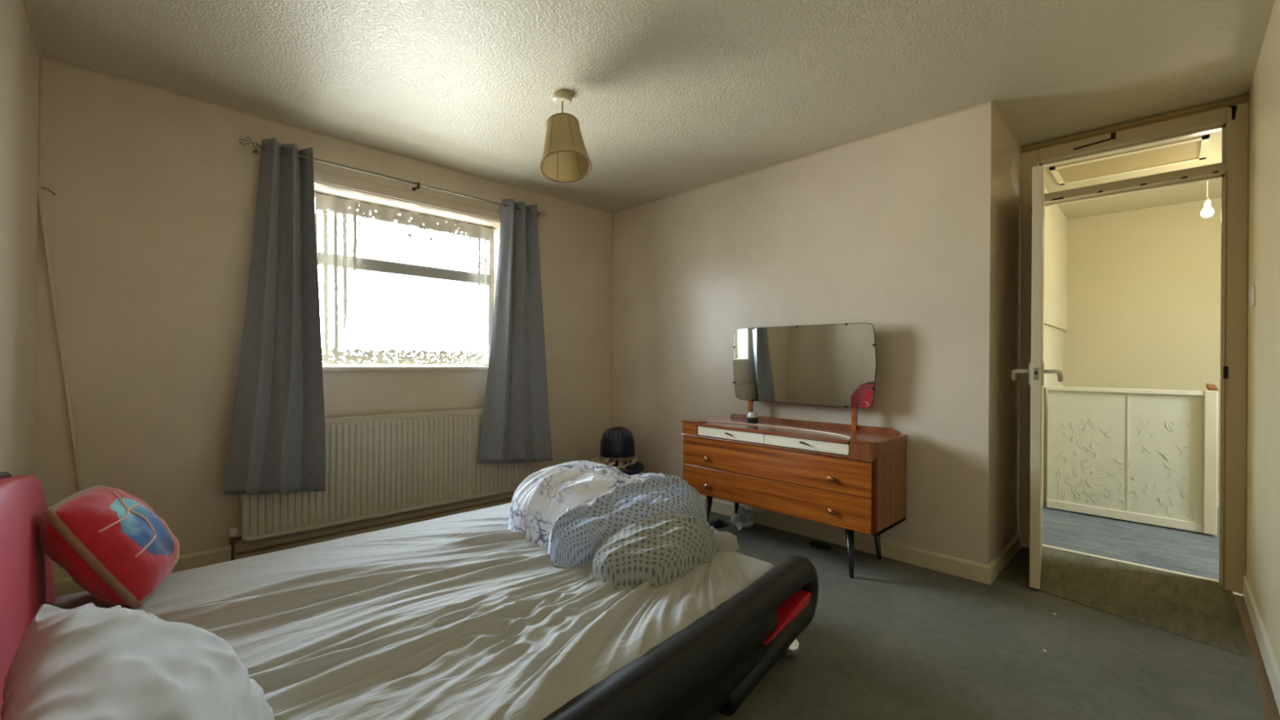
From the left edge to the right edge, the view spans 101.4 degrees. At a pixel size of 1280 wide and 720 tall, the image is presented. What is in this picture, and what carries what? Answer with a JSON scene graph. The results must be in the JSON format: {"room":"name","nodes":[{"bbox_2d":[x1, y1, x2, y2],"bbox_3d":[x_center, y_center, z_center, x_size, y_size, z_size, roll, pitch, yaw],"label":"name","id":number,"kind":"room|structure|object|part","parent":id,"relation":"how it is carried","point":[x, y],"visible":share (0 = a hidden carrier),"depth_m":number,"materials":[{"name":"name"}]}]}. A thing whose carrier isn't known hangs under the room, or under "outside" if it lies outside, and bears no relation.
{"room":"bedroom","nodes":[
{"label":"bedroom","id":0,"kind":"room"},
{"bbox_2d":[0,0,39,476],"bbox_3d":[-1.373,-0.120,0.916,0.120,2.400,3.933,1,0,-45],"label":"wall","id":1,"kind":"structure","parent":0,"point":[19,55],"depth_m":1.88,"materials":[{"name":"beige paint"}]},
{"bbox_2d":[35,59,612,579],"bbox_3d":[-1.488,-0.116,3.578,3.648,2.400,0.296,1,0,-45],"label":"wall","id":2,"kind":"structure","parent":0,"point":[150,215],"depth_m":2.63,"materials":[{"name":"beige paint"}]},
{"bbox_2d":[53,491,515,597],"bbox_3d":[-1.450,1.037,3.455,3.348,0.095,0.016,1,0,-45],"label":"baseboard","id":3,"kind":"structure","parent":2,"relation":"attached to","point":[66,585],"depth_m":2.98,"materials":[{"name":"beige paint"}]},
{"bbox_2d":[229,408,523,560],"bbox_3d":[-1.511,0.713,3.319,1.731,0.741,0.080,1,0,-45],"label":"radiator","id":4,"kind":"object","parent":2,"relation":"attached to","point":[379,465],"visible":0.73,"depth_m":3.22,"materials":[{"name":"metal"}]},
{"bbox_3d":[-2.100,0.642,2.761,0.003,0.600,0.050,1,0,-44],"label":"panel","id":5,"kind":"part","parent":4,"relation":"part of","materials":[{"name":"metal"}]},
{"bbox_2d":[324,408,484,420],"bbox_3d":[-1.486,0.345,3.335,1.679,0.006,0.070,1,0,-44],"label":"grille","id":6,"kind":"object","parent":4,"relation":"attached to","point":[444,413],"depth_m":3.33,"materials":[{"name":"metal"}]},
{"bbox_2d":[239,137,546,217],"bbox_3d":[-1.427,-1.131,3.412,1.905,0.060,0.088,1,0,-45],"label":"curtain rod","id":7,"kind":"object","parent":2,"relation":"attached to","point":[257,147],"visible":0.86,"depth_m":3.18,"materials":[{"name":"silver metal"}]},
{"bbox_2d":[223,137,325,495],"bbox_3d":[-1.947,-0.231,2.805,0.438,1.906,0.182,1,0,-45],"label":"curtain","id":8,"kind":"object","parent":7,"relation":"hanging from","point":[277,444],"visible":1,"depth_m":2.81,"materials":[{"name":"grey fabric"}]},
{"bbox_2d":[477,199,552,463],"bbox_3d":[-0.916,-0.207,3.810,0.588,1.932,0.185,1,0,-45],"label":"curtain","id":9,"kind":"object","parent":7,"relation":"hanging from","point":[516,427],"visible":1,"depth_m":3.81,"materials":[{"name":"grey fabric"}]},
{"bbox_2d":[313,169,501,371],"bbox_3d":[-1.562,-0.512,3.478,1.400,1.160,0.230,1,0,-45],"label":"window","id":10,"kind":"structure","parent":2,"relation":"attached to","point":[371,265],"depth_m":3.50,"materials":[{"name":"white plastic"}]},
{"bbox_2d":[314,191,496,364],"bbox_3d":[-1.546,-0.485,3.501,1.275,1.027,0.032,1,0,-45],"label":"curtain","id":11,"kind":"object","parent":10,"relation":"hanging from","point":[333,203],"visible":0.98,"depth_m":3.33,"materials":[{"name":"beige fabric"}]},
{"bbox_3d":[-1.526,0.055,3.475,1.315,0.026,0.170,1,0,-44],"label":"sill","id":12,"kind":"part","parent":10,"relation":"part of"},
{"bbox_2d":[26,0,1275,219],"bbox_3d":[1.358,-1.342,2.757,6.538,0.100,5.443,1,0,-45],"label":"ceiling","id":13,"kind":"structure","parent":0,"point":[670,97],"depth_m":2.35,"materials":[{"name":"paint"}]},
{"bbox_2d":[539,90,591,183],"bbox_3d":[-0.366,-1.102,2.550,0.251,0.412,0.267,1,0,-45],"label":"pendant lamp","id":14,"kind":"object","parent":13,"relation":"hanging from","point":[565,159],"visible":1,"depth_m":2.55,"materials":[{"name":"beige fabric"}]},
{"bbox_3d":[-0.366,-1.047,2.550,0.244,0.292,0.260,1,0,-44],"label":"lamp shade","id":15,"kind":"part","parent":14,"relation":"part of","materials":[{"name":"beige fabric"}]},
{"bbox_2d":[1200,181,1214,217],"bbox_3d":[3.683,-1.095,3.398,0.063,0.340,0.063,1,0,-45],"label":"pendant bulb","id":16,"kind":"object","parent":13,"relation":"hanging from","point":[1207,211],"visible":0.98,"depth_m":3.39,"materials":[{"name":"white glass"}]},
{"bbox_3d":[3.681,-0.966,3.398,0.063,0.080,0.063,1,0,-44],"label":"bulb","id":17,"kind":"part","parent":16,"relation":"part of","materials":[{"name":"white glass"}]},
{"bbox_2d":[611,103,1022,564],"bbox_3d":[0.964,-0.093,4.020,0.868,2.400,3.102,1,0,-45],"label":"wall","id":18,"kind":"structure","parent":0,"point":[912,233],"depth_m":3.02,"materials":[{"name":"beige paint"}]},
{"bbox_2d":[22,0,1022,458],"bbox_3d":[0.136,-0.155,2.401,4.120,2.302,3.736,1,0,-45],"label":"trim","id":19,"kind":"structure","parent":18,"relation":"attached to","point":[25,2],"depth_m":2.88,"materials":[{"name":"paint"}]},
{"bbox_2d":[701,495,1022,585],"bbox_3d":[1.009,1.062,3.878,0.784,0.090,2.858,1,0,-45],"label":"baseboard","id":20,"kind":"structure","parent":18,"relation":"attached to","point":[970,570],"depth_m":2.94,"materials":[{"name":"beige paint"}]},
{"bbox_2d":[1011,164,1062,589],"bbox_3d":[2.147,0.085,2.771,0.693,2.040,0.204,1,0,-45],"label":"door","id":21,"kind":"structure","parent":18,"relation":"in","point":[1036,371],"depth_m":2.53,"materials":[{"name":"white wood"}]},
{"bbox_3d":[1.903,0.075,2.621,0.050,0.059,0.076,1,0,-44],"label":"handle","id":22,"kind":"part","parent":21,"relation":"part of","materials":[{"name":"white plastic"}]},
{"bbox_3d":[1.926,0.067,2.586,0.010,0.110,0.040,0,0,38],"label":"handle plate","id":23,"kind":"part","parent":21,"relation":"part of","materials":[{"name":"white plastic"}]},
{"bbox_3d":[1.912,0.067,2.527,0.018,0.060,0.003,0,0,38],"label":"latch plate","id":24,"kind":"part","parent":21,"relation":"part of","materials":[{"name":"metal"}]},
{"bbox_3d":[1.965,0.068,2.554,0.010,0.110,0.040,0,0,38],"label":"handle plate","id":25,"kind":"part","parent":21,"relation":"part of","materials":[{"name":"white plastic"}]},
{"bbox_3d":[2.004,0.076,2.532,0.084,0.059,0.044,0,0,10],"label":"handle","id":26,"kind":"part","parent":21,"relation":"part of","materials":[{"name":"white plastic"}]},
{"bbox_2d":[1042,544,1218,582],"bbox_3d":[2.667,1.120,2.896,0.035,0.012,0.738,1,0,-45],"label":"trim","id":27,"kind":"structure","parent":18,"relation":"attached to","point":[1045,545],"depth_m":2.86,"materials":[{"name":"silver metal"}]},
{"bbox_2d":[1018,93,1249,594],"bbox_3d":[2.630,-0.077,2.858,0.159,2.392,0.891,1,0,-45],"label":"trim","id":28,"kind":"structure","parent":18,"relation":"attached to","point":[1230,116],"depth_m":2.59,"materials":[{"name":"beige paint"}]},
{"bbox_2d":[1048,134,1209,185],"bbox_3d":[3.131,-1.269,3.377,0.460,0.012,0.720,1,0,-45],"label":"transom window","id":29,"kind":"structure","parent":28,"relation":"in","point":[1195,148],"depth_m":3.35,"materials":[{"name":"glass"}]},
{"bbox_3d":[2.598,-1.255,2.819,0.039,0.037,0.891,1,0,-44],"label":"head moulding","id":30,"kind":"part","parent":28,"relation":"part of","materials":[{"name":"beige wood"}]},
{"bbox_3d":[2.850,0.060,2.547,0.008,0.060,0.016,1,0,-44],"label":"strike plate","id":31,"kind":"part","parent":28,"relation":"part of","materials":[{"name":"black metal"}]},
{"bbox_2d":[708,511,1265,719],"bbox_3d":[0.147,1.100,2.443,4.208,0.017,3.699,1,0,-45],"label":"floor","id":32,"kind":"structure","parent":0,"point":[895,639],"depth_m":2.03,"materials":[{"name":"grey carpet"}]},
{"bbox_2d":[37,173,83,491],"bbox_3d":[-2.566,0.132,2.346,0.205,1.891,0.014,1,0,-45],"label":"cord","id":33,"kind":"object","parent":32,"relation":"on","point":[39,190],"visible":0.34,"depth_m":2.32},
{"bbox_2d":[0,471,818,719],"bbox_3d":[-0.563,0.680,1.709,2.142,0.816,2.124,1,0,-45],"label":"bed","id":34,"kind":"object","parent":32,"relation":"on","point":[459,616],"visible":0.62,"depth_m":1.45,"materials":[{"name":"fabric"}]},
{"bbox_3d":[-1.279,0.661,0.998,0.116,0.760,2.110,1,0,-44],"label":"headboard","id":35,"kind":"part","parent":34,"relation":"part of","materials":[{"name":"leather"}]},
{"bbox_2d":[40,485,179,608],"bbox_3d":[-1.613,0.558,1.615,0.282,0.321,0.374,1,0,-28],"label":"cushion","id":36,"kind":"object","parent":34,"relation":"on","point":[109,541],"visible":1,"depth_m":1.50,"materials":[{"name":"red fabric"}]},
{"bbox_3d":[-1.544,0.470,1.570,0.029,0.036,0.187,1,0,-17],"label":"seam cord","id":37,"kind":"part","parent":36,"relation":"part of","materials":[{"name":"beige fabric"}]},
{"bbox_3d":[-1.594,0.432,1.607,0.063,0.054,0.009,0,0,10],"label":"seam cord","id":38,"kind":"part","parent":36,"relation":"part of","materials":[{"name":"beige fabric"}]},
{"bbox_3d":[-1.539,0.501,1.620,0.069,0.092,0.016,1,0,-28],"label":"seam cord","id":39,"kind":"part","parent":36,"relation":"part of","materials":[{"name":"beige fabric"}]},
{"bbox_3d":[-1.487,0.560,1.580,0.014,0.033,0.112,1,0,-20],"label":"seam cord","id":40,"kind":"part","parent":36,"relation":"part of","materials":[{"name":"beige fabric"}]},
{"bbox_3d":[-1.568,0.586,1.734,0.058,0.114,0.168,1,0,-44],"label":"seam cord","id":41,"kind":"part","parent":36,"relation":"part of","materials":[{"name":"fabric"}]},
{"bbox_2d":[0,602,274,719],"bbox_3d":[-0.834,0.587,0.895,0.369,0.254,0.753,1,0,-45],"label":"pillow","id":42,"kind":"object","parent":34,"relation":"on","point":[87,661],"visible":1,"depth_m":0.87,"materials":[{"name":"fabric"}]},
{"bbox_2d":[506,460,738,568],"bbox_3d":[-0.121,0.623,2.315,0.901,0.314,0.802,1,0,-19],"label":"duvet","id":43,"kind":"object","parent":34,"relation":"on","point":[567,508],"visible":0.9,"depth_m":2.11,"materials":[{"name":"white fabric"}]},
{"bbox_2d":[586,512,718,591],"bbox_3d":[0.058,0.669,1.948,0.586,0.164,0.365,1,0,-45],"label":"dotted pillow","id":44,"kind":"object","parent":34,"relation":"on","point":[659,549],"visible":0.91,"depth_m":1.79,"materials":[{"name":"grey fabric"}]},
{"bbox_3d":[-0.149,0.887,1.097,0.116,0.297,1.680,0,0,41],"label":"rail","id":45,"kind":"part","parent":34,"relation":"part of","materials":[{"name":"black leather"}]},
{"bbox_2d":[588,458,644,475],"bbox_3d":[-0.231,0.961,4.126,0.532,0.270,0.532,1,0,-45],"label":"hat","id":46,"kind":"object","parent":32,"relation":"on","point":[635,468],"visible":0.16,"depth_m":4.23,"materials":[{"name":"black fabric"}]},
{"bbox_2d":[617,468,629,471],"bbox_3d":[-0.230,0.889,4.126,0.447,0.045,0.447,1,0,-45],"label":"folded cloth","id":47,"kind":"object","parent":46,"relation":"in","point":[620,469],"visible":0.05,"depth_m":4.16,"materials":[{"name":"grey fabric"}]},
{"bbox_2d":[591,456,599,461],"bbox_3d":[-0.355,0.780,4.132,0.072,0.041,0.018,0,0,12],"label":"peg","id":48,"kind":"object","parent":47,"relation":"on","point":[597,457],"visible":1,"depth_m":4.12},
{"bbox_2d":[630,457,637,465],"bbox_3d":[-0.050,0.798,4.109,0.063,0.063,0.019,0,0,12],"label":"peg","id":49,"kind":"object","parent":47,"relation":"on","point":[635,459],"visible":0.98,"depth_m":4.10,"materials":[{"name":"beige wood"}]},
{"bbox_2d":[708,519,724,527],"bbox_3d":[0.499,1.080,3.473,0.184,0.039,0.075,1,0,-45],"label":"sock","id":50,"kind":"object","parent":32,"relation":"on","point":[715,523],"visible":0.86,"depth_m":3.46,"materials":[{"name":"black fabric"}]},
{"bbox_2d":[728,506,755,530],"bbox_3d":[0.690,1.036,3.475,0.196,0.130,0.163,1,0,-45],"label":"plastic bag","id":51,"kind":"object","parent":32,"relation":"on","point":[744,517],"visible":1,"depth_m":3.44,"materials":[{"name":"white plastic"}]},
{"bbox_2d":[680,322,907,577],"bbox_3d":[0.850,0.446,3.103,0.451,1.318,1.238,1,0,-45],"label":"dresser","id":52,"kind":"object","parent":32,"relation":"on","point":[851,477],"visible":0.98,"depth_m":2.98,"materials":[{"name":"brown wood"}]},
{"bbox_3d":[0.412,0.782,3.242,0.026,0.032,0.050,1,0,-44],"label":"knob","id":53,"kind":"part","parent":52,"relation":"part of","materials":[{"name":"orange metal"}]},
{"bbox_3d":[0.413,0.615,3.242,0.026,0.032,0.050,1,0,-44],"label":"knob","id":54,"kind":"part","parent":52,"relation":"part of","materials":[{"name":"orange metal"}]},
{"bbox_3d":[0.439,0.973,3.332,0.052,0.259,0.055,1,0,-44],"label":"leg","id":55,"kind":"part","parent":52,"relation":"part of","materials":[{"name":"black paint"}]},
{"bbox_3d":[0.542,0.447,3.150,0.022,0.056,0.480,1,0,-44],"label":"cream drawer","id":56,"kind":"part","parent":52,"relation":"part of","materials":[{"name":"paint"}]},
{"bbox_3d":[0.658,0.975,3.548,0.052,0.259,0.055,1,0,-44],"label":"leg","id":57,"kind":"part","parent":52,"relation":"part of","materials":[{"name":"black paint"}]},
{"bbox_3d":[0.735,0.229,3.479,0.020,0.350,0.028,1,0,-44],"label":"mirror post","id":58,"kind":"part","parent":52,"relation":"part of","materials":[{"name":"brown wood"}]},
{"bbox_2d":[746,412,758,423],"bbox_3d":[0.704,0.360,3.274,0.072,0.067,0.072,1,0,-45],"label":"pot","id":59,"kind":"object","parent":52,"relation":"on","point":[752,417],"visible":1,"depth_m":3.25,"materials":[{"name":"white plastic"}]},
{"bbox_3d":[0.704,0.342,3.274,0.068,0.031,0.068,1,0,-44],"label":"lid","id":60,"kind":"part","parent":59,"relation":"part of","materials":[{"name":"white plastic"}]},
{"bbox_2d":[746,417,758,423],"bbox_3d":[0.704,0.376,3.274,0.072,0.036,0.072,1,0,-44],"label":"jar","id":61,"kind":"object","parent":59,"relation":"on","point":[749,420],"depth_m":3.24,"materials":[{"name":"black glass"}]},
{"bbox_3d":[0.707,0.759,2.976,0.022,0.170,1.202,1,0,-44],"label":"drawer","id":62,"kind":"part","parent":52,"relation":"part of","materials":[{"name":"brown wood"}]},
{"bbox_3d":[0.846,0.487,3.110,0.427,0.010,1.222,1,0,-44],"label":"dividing rail","id":63,"kind":"part","parent":52,"relation":"part of","materials":[{"name":"brown wood"}]},
{"bbox_3d":[0.709,0.580,2.976,0.022,0.180,1.202,1,0,-44],"label":"drawer","id":64,"kind":"part","parent":52,"relation":"part of","materials":[{"name":"brown wood"}]},
{"bbox_2d":[733,322,876,408],"bbox_3d":[0.968,0.030,3.222,0.015,0.482,0.957,1,0,-45],"label":"mirror","id":65,"kind":"object","parent":52,"relation":"attached to","point":[828,365],"depth_m":3.17,"materials":[{"name":"silver mirror"}]},
{"bbox_3d":[0.883,0.450,2.803,0.022,0.056,0.486,1,0,-44],"label":"cream drawer","id":66,"kind":"part","parent":52,"relation":"part of","materials":[{"name":"paint"}]},
{"bbox_3d":[1.014,0.384,3.211,0.016,0.032,1.114,1,0,-44],"label":"gallery rail","id":67,"kind":"part","parent":52,"relation":"part of","materials":[{"name":"brown wood"}]},
{"bbox_3d":[0.976,0.774,2.668,0.026,0.032,0.050,1,0,-44],"label":"knob","id":68,"kind":"part","parent":52,"relation":"part of","materials":[{"name":"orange metal"}]},
{"bbox_3d":[0.977,0.607,2.668,0.026,0.032,0.050,1,0,-44],"label":"knob","id":69,"kind":"part","parent":52,"relation":"part of","materials":[{"name":"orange metal"}]},
{"bbox_3d":[1.076,0.977,2.684,0.052,0.259,0.055,1,0,-44],"label":"leg","id":70,"kind":"part","parent":52,"relation":"part of","materials":[{"name":"black paint"}]},
{"bbox_3d":[1.222,0.232,2.984,0.020,0.350,0.028,1,0,-44],"label":"mirror post","id":71,"kind":"part","parent":52,"relation":"part of","materials":[{"name":"brown wood"}]},
{"bbox_3d":[1.310,0.979,2.913,0.052,0.259,0.055,1,0,-44],"label":"leg","id":72,"kind":"part","parent":52,"relation":"part of","materials":[{"name":"black paint"}]},
{"bbox_2d":[808,540,832,550],"bbox_3d":[1.064,1.089,3.084,0.076,0.029,0.141,1,0,-45],"label":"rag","id":73,"kind":"object","parent":32,"relation":"on","point":[819,544],"visible":1,"depth_m":3.07,"materials":[{"name":"black fabric"}]},
{"bbox_2d":[1042,186,1067,506],"bbox_3d":[3.055,-0.075,4.039,2.102,2.400,0.140,1,0,-45],"label":"wall","id":74,"kind":"structure","parent":0,"point":[1055,243],"depth_m":4.21,"materials":[{"name":"beige paint"}]},
{"bbox_2d":[1042,502,1219,580],"bbox_3d":[3.773,1.186,3.344,2.232,0.088,2.870,1,0,-45],"label":"floor","id":75,"kind":"structure","parent":0,"point":[1184,551],"depth_m":3.28,"materials":[{"name":"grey carpet"}]},
{"bbox_2d":[1046,383,1217,535],"bbox_3d":[3.443,0.640,3.713,0.105,0.976,0.876,1,0,-45],"label":"wall","id":76,"kind":"structure","parent":0,"point":[1148,456],"depth_m":3.65,"materials":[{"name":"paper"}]},
{"bbox_3d":[3.429,0.218,3.735,0.100,0.030,0.820,1,0,-44],"label":"cap rail","id":77,"kind":"part","parent":76,"relation":"part of","materials":[{"name":"white wood"}]},
{"bbox_3d":[3.722,0.665,3.417,0.090,0.930,0.060,1,0,-44],"label":"newel post","id":78,"kind":"part","parent":76,"relation":"part of","materials":[{"name":"white wood"}]},
{"bbox_2d":[1062,197,1221,495],"bbox_3d":[4.544,-0.061,4.094,0.100,2.400,2.870,1,0,-45],"label":"wall","id":79,"kind":"structure","parent":0,"point":[1144,293],"depth_m":4.36,"materials":[{"name":"beige paint"}]},
{"bbox_2d":[1217,494,1219,506],"bbox_3d":[4.945,1.096,3.591,0.016,0.090,1.380,1,0,-45],"label":"baseboard","id":80,"kind":"structure","parent":79,"relation":"attached to","point":[1218,495],"depth_m":4.05,"materials":[{"name":"white wood"}]},
{"bbox_2d":[1232,591,1279,719],"bbox_3d":[0.049,1.161,2.434,4.257,0.108,4.093,1,0,-45],"label":"baseboard","id":81,"kind":"structure","parent":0,"point":[1269,705],"depth_m":1.93,"materials":[{"name":"brown wood"}]},
{"bbox_2d":[1245,0,1279,669],"bbox_3d":[1.495,-0.095,1.034,4.337,2.400,0.120,1,0,-45],"label":"wall","id":82,"kind":"structure","parent":0,"point":[1263,431],"depth_m":2.03,"materials":[{"name":"paint"}]},
{"bbox_2d":[1248,285,1255,306],"bbox_3d":[2.694,-0.279,2.305,0.080,0.085,0.015,1,0,-45],"label":"light switch","id":83,"kind":"object","parent":82,"relation":"attached to","point":[1252,295],"visible":1,"depth_m":2.28,"materials":[{"name":"white plastic"}]},
{"bbox_2d":[1242,573,1279,714],"bbox_3d":[1.425,1.055,1.064,4.097,0.100,0.010,1,0,-45],"label":"baseboard","id":84,"kind":"structure","parent":82,"relation":"attached to","point":[1271,665],"depth_m":1.95,"materials":[{"name":"beige wood"}]},
{"bbox_3d":[-0.252,0.791,4.037,0.067,0.057,0.024,1,0,-45],"label":"peg","id":85,"kind":"object","parent":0,"visible":0},
{"bbox_3d":[-0.248,0.763,4.047,0.058,0.062,0.040,1,0,-45],"label":"peg","id":86,"kind":"object","parent":85,"relation":"on","visible":0},
{"bbox_2d":[600,426,635,457],"bbox_3d":[-0.178,0.642,4.162,0.286,0.225,0.286,1,0,-45],"label":"lampshade","id":87,"kind":"object","parent":86,"relation":"on","point":[617,442],"visible":1,"depth_m":4.06,"materials":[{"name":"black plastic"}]}
]}

